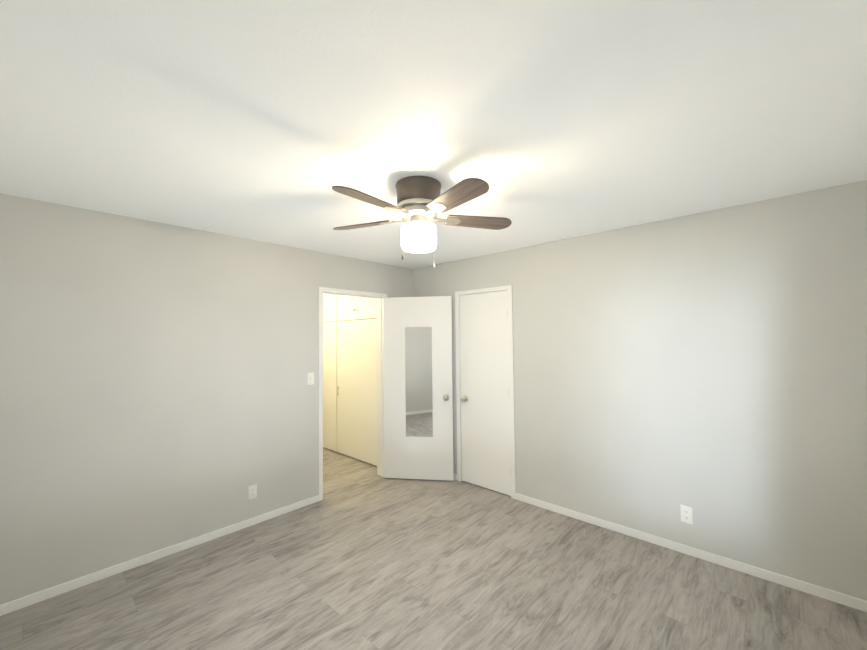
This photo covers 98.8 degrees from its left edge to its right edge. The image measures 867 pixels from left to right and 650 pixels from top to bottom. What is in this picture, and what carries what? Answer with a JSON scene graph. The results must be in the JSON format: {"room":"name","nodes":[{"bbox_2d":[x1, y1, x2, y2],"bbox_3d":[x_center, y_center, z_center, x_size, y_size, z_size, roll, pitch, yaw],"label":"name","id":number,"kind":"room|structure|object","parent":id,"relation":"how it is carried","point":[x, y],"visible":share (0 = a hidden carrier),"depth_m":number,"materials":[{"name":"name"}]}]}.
{"room":"empty bedroom","nodes":[
{"label":"empty bedroom","id":0,"kind":"room"},
{"bbox_2d":[0,193,412,604],"bbox_3d":[-1.537,0.480,3.303,0.120,2.440,3.915,-3,-3,43],"label":"wall","id":1,"kind":"structure","parent":0,"point":[157,392],"depth_m":2.65,"materials":[{"name":"paint"}]},
{"bbox_2d":[0,495,318,615],"bbox_3d":[-1.909,1.653,2.743,0.015,0.060,2.340,-3,-3,43],"label":"baseboard","id":2,"kind":"structure","parent":1,"relation":"attached to","point":[14,605],"depth_m":2.59,"materials":[{"name":"white wood"}]},
{"bbox_2d":[248,484,256,499],"bbox_3d":[-1.538,1.420,3.160,0.009,0.115,0.070,-3,-3,43],"label":"electrical outlet","id":3,"kind":"object","parent":1,"relation":"attached to","point":[252,491],"visible":1,"depth_m":3.16,"materials":[{"name":"white plastic"}]},
{"bbox_2d":[307,372,313,384],"bbox_3d":[-1.179,0.517,3.583,0.022,0.115,0.070,-3,-3,43],"label":"light switch","id":4,"kind":"object","parent":1,"relation":"attached to","point":[310,378],"visible":1,"depth_m":3.58,"materials":[{"name":"white plastic"}]},
{"bbox_2d":[318,287,386,500],"bbox_3d":[-0.876,0.676,4.007,0.144,2.090,0.875,-3,-3,43],"label":"trim","id":5,"kind":"structure","parent":1,"relation":"attached to","point":[379,297],"depth_m":4.19,"materials":[{"name":"white wood"}]},
{"bbox_2d":[384,296,453,480],"bbox_3d":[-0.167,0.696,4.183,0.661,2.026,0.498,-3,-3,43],"label":"bedroom door","id":6,"kind":"structure","parent":5,"relation":"attached to","point":[418,411],"depth_m":4.15,"materials":[{"name":"white wood"}]},
{"bbox_2d":[0,447,866,649],"bbox_3d":[-0.850,1.736,3.106,6.810,0.100,4.615,-3,-3,43],"label":"floor","id":7,"kind":"structure","parent":0,"point":[362,555],"depth_m":2.28,"materials":[{"name":"laminate"}]},
{"bbox_2d":[323,294,376,465],"bbox_3d":[-1.353,0.593,5.190,2.020,2.360,0.060,-3,-3,43],"label":"closet","id":8,"kind":"object","parent":7,"relation":"on","point":[349,376],"visible":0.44,"depth_m":4.96,"materials":[{"name":"white wood"}]},
{"bbox_2d":[0,0,866,268],"bbox_3d":[-0.876,-0.802,3.206,6.810,0.100,4.615,-3,-3,43],"label":"ceiling","id":9,"kind":"structure","parent":0,"point":[275,121],"depth_m":1.44,"materials":[{"name":"white paint"}]},
{"bbox_2d":[332,176,511,266],"bbox_3d":[-0.104,-0.559,2.091,1.098,0.488,1.068,-3,-3,43],"label":"ceiling fan","id":10,"kind":"object","parent":9,"relation":"hanging from","point":[421,201],"visible":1,"depth_m":2.03,"materials":[{"name":"brown wood"}]},
{"bbox_2d":[413,180,866,600],"bbox_3d":[1.241,0.452,3.316,3.940,2.440,0.120,-3,-3,43],"label":"wall","id":11,"kind":"structure","parent":0,"point":[709,368],"depth_m":2.60,"materials":[{"name":"paint"}]},
{"bbox_2d":[460,290,510,495],"bbox_3d":[0.519,0.675,3.880,0.624,2.029,0.103,-3,-3,43],"label":"closet door","id":12,"kind":"structure","parent":11,"relation":"in","point":[485,410],"depth_m":3.88,"materials":[{"name":"white wood"}]},
{"bbox_2d":[455,285,515,498],"bbox_3d":[0.562,0.660,3.931,0.725,2.087,0.132,-3,-3,43],"label":"trim","id":13,"kind":"structure","parent":11,"relation":"attached to","point":[508,288],"depth_m":3.77,"materials":[{"name":"white wood"}]},
{"bbox_2d":[680,505,692,523],"bbox_3d":[1.816,1.361,2.669,0.070,0.115,0.009,-3,-3,43],"label":"electrical outlet","id":14,"kind":"object","parent":11,"relation":"attached to","point":[686,514],"visible":1,"depth_m":2.67,"materials":[{"name":"white plastic"}]},
{"bbox_2d":[516,493,866,611],"bbox_3d":[1.666,1.618,2.796,2.370,0.060,0.015,-3,-3,43],"label":"baseboard","id":15,"kind":"structure","parent":11,"relation":"attached to","point":[777,578],"depth_m":2.55,"materials":[{"name":"white wood"}]}
]}

